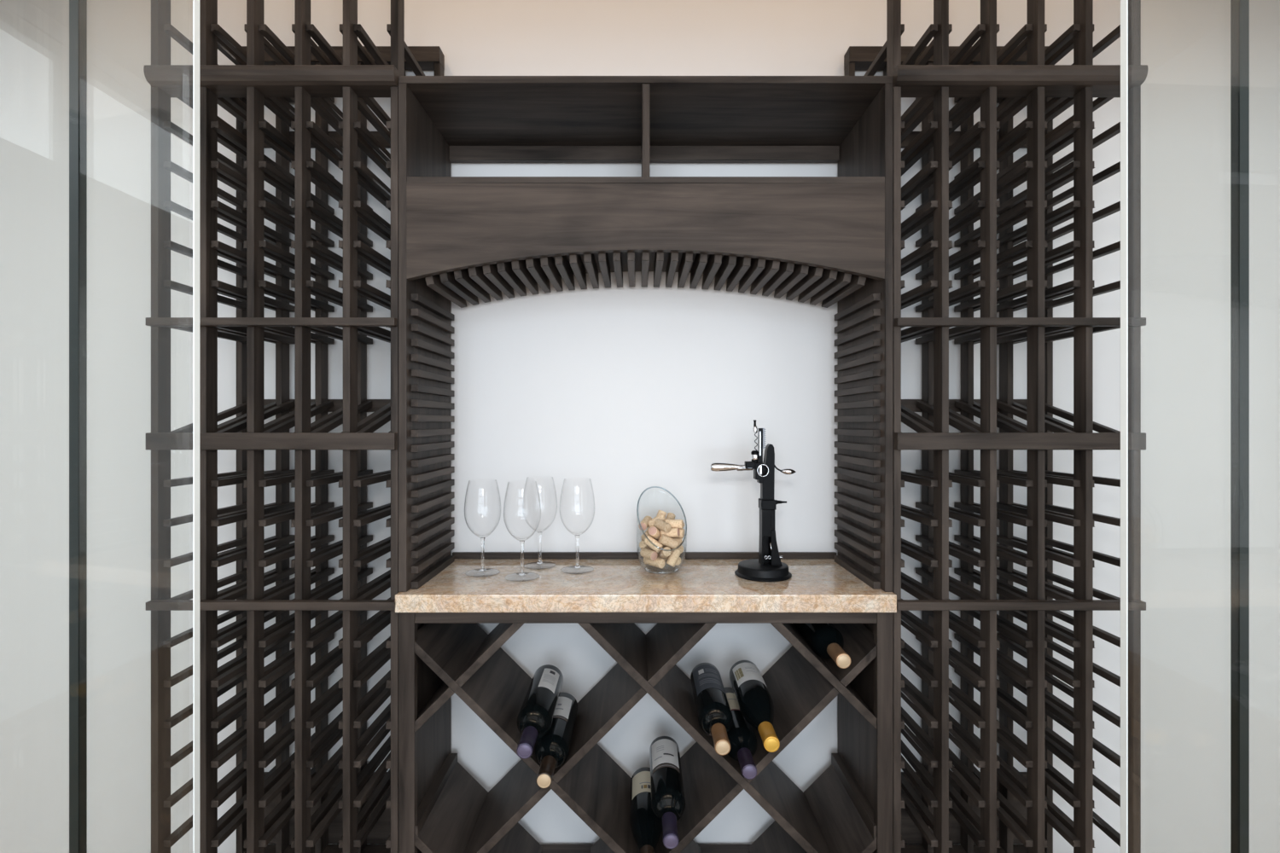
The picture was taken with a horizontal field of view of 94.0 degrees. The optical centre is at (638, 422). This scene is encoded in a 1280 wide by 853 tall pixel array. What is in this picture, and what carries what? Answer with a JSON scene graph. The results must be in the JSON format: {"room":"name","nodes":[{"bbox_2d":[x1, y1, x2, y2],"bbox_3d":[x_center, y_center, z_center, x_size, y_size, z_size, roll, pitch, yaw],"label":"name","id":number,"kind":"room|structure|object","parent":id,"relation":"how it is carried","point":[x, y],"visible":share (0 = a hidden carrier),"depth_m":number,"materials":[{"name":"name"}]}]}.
{"room":"wine cellar","nodes":[
{"label":"wine cellar","id":0,"kind":"room"},
{"bbox_2d":[0,0,1279,852],"bbox_3d":[0.016,-0.284,1.612,5.400,3.000,0.100,0,0,0],"label":"wall","id":1,"kind":"structure","parent":0,"point":[628,391],"depth_m":1.56,"materials":[{"name":"white paint"}]},
{"bbox_3d":[0.016,1.266,-0.894,5.400,0.100,5.112,0,0,0],"label":"floor","id":2,"kind":"structure","parent":0,"visible":0},
{"bbox_2d":[69,0,199,852],"bbox_3d":[-0.665,0.187,0.790,0.164,2.058,0.012,0,0,0],"label":"glass door","id":3,"kind":"structure","parent":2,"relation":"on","point":[78,8],"depth_m":0.79,"materials":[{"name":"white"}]},
{"bbox_2d":[143,0,444,852],"bbox_3d":[-0.762,0.048,1.394,0.518,2.336,0.334,0,0,0],"label":"wine rack","id":4,"kind":"object","parent":2,"relation":"on","point":[342,800],"visible":0.81,"depth_m":1.27,"materials":[{"name":"brown wood"}]},
{"bbox_2d":[398,612,892,852],"bbox_3d":[0.016,0.804,1.400,1.036,0.823,0.300,0,0,0],"label":"base cabinet","id":5,"kind":"object","parent":2,"relation":"on","point":[443,808],"visible":0.58,"depth_m":1.30,"materials":[{"name":"brown wood"}]},
{"bbox_2d":[535,692,577,789],"bbox_3d":[-0.182,0.694,1.305,0.073,0.073,0.300,0,0,0],"label":"wine bottle","id":6,"kind":"object","parent":5,"relation":"in","point":[552,750],"visible":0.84,"depth_m":1.25,"materials":[{"name":"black glass"}]},
{"bbox_2d":[516,664,563,759],"bbox_3d":[-0.216,0.621,1.286,0.072,0.077,0.301,0,0,0],"label":"wine bottle","id":7,"kind":"object","parent":6,"relation":"on","point":[537,712],"visible":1,"depth_m":1.25,"materials":[{"name":"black glass"}]},
{"bbox_2d":[395,558,896,612],"bbox_3d":[0.016,0.374,1.396,1.035,0.037,0.331,0,0,0],"label":"countertop","id":8,"kind":"structure","parent":5,"relation":"on","point":[612,585],"depth_m":1.27,"materials":[{"name":"beige stone"}]},
{"bbox_2d":[464,478,500,577],"bbox_3d":[-0.366,0.246,1.407,0.085,0.219,0.085,0,0,-22],"label":"wine glass","id":9,"kind":"object","parent":8,"relation":"on","point":[482,539],"visible":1,"depth_m":1.40,"materials":[{"name":"clear glass"}]},
{"bbox_2d":[464,478,500,536],"bbox_3d":[-0.366,0.204,1.407,0.085,0.134,0.085,0,0,0],"label":"bowl","id":10,"kind":"object","parent":9,"relation":"on","point":[480,479],"depth_m":1.41,"materials":[{"name":"clear glass"}]},
{"bbox_2d":[503,480,541,581],"bbox_3d":[-0.266,0.246,1.368,0.085,0.219,0.085,0,0,-40],"label":"wine glass","id":11,"kind":"object","parent":8,"relation":"on","point":[521,573],"visible":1,"depth_m":1.36,"materials":[{"name":"clear glass"}]},
{"bbox_2d":[503,480,541,540],"bbox_3d":[-0.266,0.204,1.368,0.085,0.134,0.085,0,0,-40],"label":"bowl","id":12,"kind":"object","parent":11,"relation":"on","point":[516,480],"depth_m":1.36,"materials":[{"name":"clear glass"}]},
{"bbox_2d":[522,476,557,570],"bbox_3d":[-0.243,0.246,1.478,0.085,0.219,0.085,0,0,10],"label":"wine glass","id":13,"kind":"object","parent":8,"relation":"on","point":[539,533],"visible":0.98,"depth_m":1.47,"materials":[{"name":"clear glass"}]},
{"bbox_2d":[522,476,557,532],"bbox_3d":[-0.243,0.204,1.478,0.085,0.134,0.085,0,0,10],"label":"bowl","id":14,"kind":"object","parent":13,"relation":"on","point":[534,476],"depth_m":1.47,"materials":[{"name":"clear glass"}]},
{"bbox_2d":[559,477,594,574],"bbox_3d":[-0.146,0.246,1.434,0.085,0.219,0.085,0,0,15],"label":"wine glass","id":15,"kind":"object","parent":8,"relation":"on","point":[577,537],"visible":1,"depth_m":1.43,"materials":[{"name":"clear glass"}]},
{"bbox_2d":[559,477,594,535],"bbox_3d":[-0.146,0.204,1.434,0.085,0.134,0.085,0,0,-30],"label":"bowl","id":16,"kind":"object","parent":15,"relation":"on","point":[569,478],"depth_m":1.43,"materials":[{"name":"clear glass"}]},
{"bbox_2d":[452,552,836,558],"bbox_3d":[0.016,0.347,1.556,0.999,0.016,0.011,0,0,0],"label":"backsplash strip","id":17,"kind":"object","parent":8,"relation":"on","point":[457,555],"visible":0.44,"depth_m":1.55,"materials":[{"name":"brown wood"}]},
{"bbox_2d":[398,75,892,592],"bbox_3d":[0.016,-0.185,1.400,1.036,1.081,0.300,0,0,0],"label":"hutch","id":18,"kind":"object","parent":8,"relation":"on","point":[828,240],"visible":1,"depth_m":1.27,"materials":[{"name":"brown wood"}]},
{"bbox_2d":[406,176,884,183],"bbox_3d":[0.016,-0.507,1.400,1.002,0.014,0.300,0,0,0],"label":"cubby shelf","id":19,"kind":"object","parent":18,"relation":"attached to","point":[409,179],"depth_m":1.25,"materials":[{"name":"brown wood"}]},
{"bbox_2d":[636,486,686,574],"bbox_3d":[0.056,0.257,1.435,0.121,0.196,0.121,0,0,0],"label":"glass vase","id":20,"kind":"object","parent":8,"relation":"on","point":[644,491],"visible":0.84,"depth_m":1.42,"materials":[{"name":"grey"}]},
{"bbox_2d":[639,540,651,550],"bbox_3d":[0.019,0.307,1.452,0.022,0.042,0.044,0,0,31],"label":"cork","id":21,"kind":"object","parent":20,"relation":"in","point":[642,544],"visible":0.4,"depth_m":1.44,"materials":[{"name":"beige wood"}]},
{"bbox_2d":[638,516,651,530],"bbox_3d":[0.018,0.245,1.450,0.022,0.031,0.045,0,0,22],"label":"cork","id":22,"kind":"object","parent":20,"relation":"in","point":[643,523],"visible":0.79,"depth_m":1.44,"materials":[{"name":"beige"}]},
{"bbox_2d":[640,531,653,550],"bbox_3d":[0.028,0.283,1.427,0.044,0.042,0.022,0,0,33],"label":"cork","id":23,"kind":"object","parent":20,"relation":"in","point":[642,537],"visible":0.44,"depth_m":1.43,"materials":[{"name":"beige wood"}]},
{"bbox_2d":[640,547,657,560],"bbox_3d":[0.025,0.312,1.412,0.022,0.023,0.042,0,0,-37],"label":"cork","id":24,"kind":"object","parent":20,"relation":"in","point":[645,553],"visible":1,"depth_m":1.40,"materials":[{"name":"beige wood"}]},
{"bbox_2d":[643,554,658,564],"bbox_3d":[0.035,0.331,1.446,0.041,0.022,0.022,0,0,-30],"label":"cork","id":25,"kind":"object","parent":20,"relation":"in","point":[645,560],"visible":0.3,"depth_m":1.43,"materials":[{"name":"beige wood"}]},
{"bbox_2d":[644,535,663,552],"bbox_3d":[0.035,0.285,1.399,0.045,0.038,0.021,0,0,26],"label":"cork","id":26,"kind":"object","parent":20,"relation":"in","point":[654,541],"visible":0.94,"depth_m":1.39,"materials":[{"name":"beige wood"}]},
{"bbox_2d":[648,526,660,539],"bbox_3d":[0.040,0.261,1.408,0.022,0.035,0.045,0,0,20],"label":"cork","id":27,"kind":"object","parent":20,"relation":"in","point":[654,532],"visible":0.91,"depth_m":1.39,"materials":[{"name":"beige"}]},
{"bbox_2d":[647,558,665,568],"bbox_3d":[0.043,0.331,1.411,0.022,0.022,0.041,0,0,-41],"label":"cork","id":28,"kind":"object","parent":20,"relation":"in","point":[660,563],"visible":0.87,"depth_m":1.40,"materials":[{"name":"beige wood"}]},
{"bbox_2d":[647,514,665,527],"bbox_3d":[0.045,0.239,1.438,0.045,0.032,0.022,0,0,-44],"label":"cork","id":29,"kind":"object","parent":20,"relation":"in","point":[650,523],"visible":0.65,"depth_m":1.43,"materials":[{"name":"beige wood"}]},
{"bbox_2d":[656,510,666,517],"bbox_3d":[0.053,0.239,1.476,0.036,0.045,0.022,0,0,-26],"label":"cork","id":30,"kind":"object","parent":20,"relation":"in","point":[660,512],"visible":0.35,"depth_m":1.47,"materials":[{"name":"beige wood"}]},
{"bbox_2d":[653,518,671,533],"bbox_3d":[0.057,0.243,1.403,0.022,0.028,0.044,0,0,-39],"label":"cork","id":31,"kind":"object","parent":20,"relation":"in","point":[658,523],"visible":0.99,"depth_m":1.39,"materials":[{"name":"beige wood"}]},
{"bbox_2d":[657,546,672,561],"bbox_3d":[0.065,0.320,1.437,0.045,0.041,0.022,0,0,-28],"label":"cork","id":32,"kind":"object","parent":20,"relation":"in","point":[666,559],"visible":0.19,"depth_m":1.43,"materials":[{"name":"beige wood"}]},
{"bbox_2d":[658,546,671,558],"bbox_3d":[0.064,0.308,1.405,0.022,0.035,0.045,0,0,-11],"label":"cork","id":33,"kind":"object","parent":20,"relation":"in","point":[663,555],"visible":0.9,"depth_m":1.39,"materials":[{"name":"beige wood"}]},
{"bbox_2d":[658,534,677,548],"bbox_3d":[0.070,0.279,1.396,0.045,0.036,0.021,0,0,-20],"label":"cork","id":34,"kind":"object","parent":20,"relation":"in","point":[671,543],"visible":1,"depth_m":1.39,"materials":[{"name":"beige wood"}]},
{"bbox_2d":[660,528,679,537],"bbox_3d":[0.075,0.261,1.409,0.043,0.026,0.022,0,0,20],"label":"cork","id":35,"kind":"object","parent":20,"relation":"in","point":[674,532],"visible":0.72,"depth_m":1.40,"materials":[{"name":"beige wood"}]},
{"bbox_2d":[665,512,675,519],"bbox_3d":[0.076,0.244,1.462,0.021,0.042,0.044,0,0,23],"label":"cork","id":36,"kind":"object","parent":20,"relation":"in","point":[670,515],"visible":0.46,"depth_m":1.46,"materials":[{"name":"beige wood"}]},
{"bbox_2d":[662,537,680,546],"bbox_3d":[0.078,0.286,1.425,0.042,0.024,0.022,0,0,4],"label":"cork","id":37,"kind":"object","parent":20,"relation":"in","point":[675,538],"visible":0.36,"depth_m":1.42,"materials":[{"name":"beige wood"}]},
{"bbox_2d":[666,548,681,567],"bbox_3d":[0.084,0.318,1.409,0.038,0.045,0.022,0,0,-18],"label":"cork","id":38,"kind":"object","parent":20,"relation":"in","point":[675,555],"visible":0.88,"depth_m":1.40,"materials":[{"name":"beige wood"}]},
{"bbox_2d":[664,519,683,529],"bbox_3d":[0.085,0.242,1.421,0.041,0.022,0.021,0,0,14],"label":"cork","id":39,"kind":"object","parent":20,"relation":"in","point":[678,524],"visible":0.77,"depth_m":1.41,"materials":[{"name":"beige wood"}]},
{"bbox_2d":[675,557,680,565],"bbox_3d":[0.088,0.331,1.444,0.022,0.022,0.041,0,0,-14],"label":"cork","id":40,"kind":"object","parent":20,"relation":"in","point":[678,561],"visible":0.27,"depth_m":1.43,"materials":[{"name":"beige wood"}]},
{"bbox_2d":[677,544,683,553],"bbox_3d":[0.091,0.306,1.453,0.022,0.023,0.042,0,0,-27],"label":"cork","id":41,"kind":"object","parent":20,"relation":"in","point":[681,548],"visible":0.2,"depth_m":1.44,"materials":[{"name":"beige wood"}]},
{"bbox_2d":[676,529,684,538],"bbox_3d":[0.088,0.264,1.428,0.042,0.023,0.022,0,0,20],"label":"cork","id":42,"kind":"object","parent":20,"relation":"in","point":[681,531],"visible":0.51,"depth_m":1.42,"materials":[{"name":"beige wood"}]},
{"bbox_2d":[709,419,796,581],"bbox_3d":[0.271,0.175,1.380,0.175,0.360,0.130,0,0,-28],"label":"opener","id":43,"kind":"object","parent":8,"relation":"on","point":[769,567],"visible":1,"depth_m":1.38,"materials":[{"name":"black metal"}]},
{"bbox_2d":[629,767,662,852],"bbox_3d":[0.018,0.894,1.335,0.075,0.075,0.300,0,0,0],"label":"wine bottle","id":44,"kind":"object","parent":5,"relation":"in","point":[646,829],"visible":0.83,"depth_m":1.32,"materials":[{"name":"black glass"}]},
{"bbox_2d":[649,736,685,849],"bbox_3d":[0.063,0.801,1.301,0.073,0.080,0.302,0,0,0],"label":"wine bottle","id":45,"kind":"object","parent":5,"relation":"in","point":[666,785],"visible":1,"depth_m":1.27,"materials":[{"name":"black glass"}]},
{"bbox_2d":[690,663,733,756],"bbox_3d":[0.163,0.622,1.298,0.073,0.073,0.300,0,1,0],"label":"wine bottle","id":46,"kind":"object","parent":5,"relation":"in","point":[715,718],"visible":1,"depth_m":1.26,"materials":[{"name":"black glass"}]},
{"bbox_2d":[724,687,757,779],"bbox_3d":[0.221,0.694,1.334,0.073,0.073,0.300,0,0,0],"label":"wine bottle","id":47,"kind":"object","parent":5,"relation":"in","point":[741,737],"visible":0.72,"depth_m":1.27,"materials":[{"name":"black glass"}]},
{"bbox_2d":[729,660,779,752],"bbox_3d":[0.258,0.617,1.300,0.075,0.076,0.300,0,1,0],"label":"wine bottle","id":48,"kind":"object","parent":47,"relation":"on","point":[753,699],"visible":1,"depth_m":1.28,"materials":[{"name":"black glass"}]},
{"bbox_2d":[734,668,744,680],"bbox_3d":[0.235,0.586,1.389,0.015,0.011,0.044,0,2,0],"label":"print","id":49,"kind":"object","parent":48,"relation":"on","point":[739,672],"depth_m":1.39,"materials":[{"name":"brown"}]},
{"bbox_2d":[792,623,850,669],"bbox_3d":[0.422,0.491,1.377,0.073,0.073,0.300,0,0,0],"label":"wine bottle","id":50,"kind":"object","parent":5,"relation":"in","point":[825,640],"visible":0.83,"depth_m":1.31,"materials":[{"name":"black glass"}]},
{"bbox_2d":[843,0,1148,852],"bbox_3d":[0.793,0.048,1.394,0.518,2.336,0.334,0,0,0],"label":"wine rack","id":51,"kind":"object","parent":2,"relation":"on","point":[999,806],"visible":0.81,"depth_m":1.28,"materials":[{"name":"brown wood"}]},
{"bbox_2d":[1120,0,1249,852],"bbox_3d":[0.722,0.187,0.790,0.160,2.058,0.012,0,0,0],"label":"glass door","id":52,"kind":"structure","parent":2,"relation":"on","point":[1239,8],"depth_m":0.79,"materials":[{"name":"white"}]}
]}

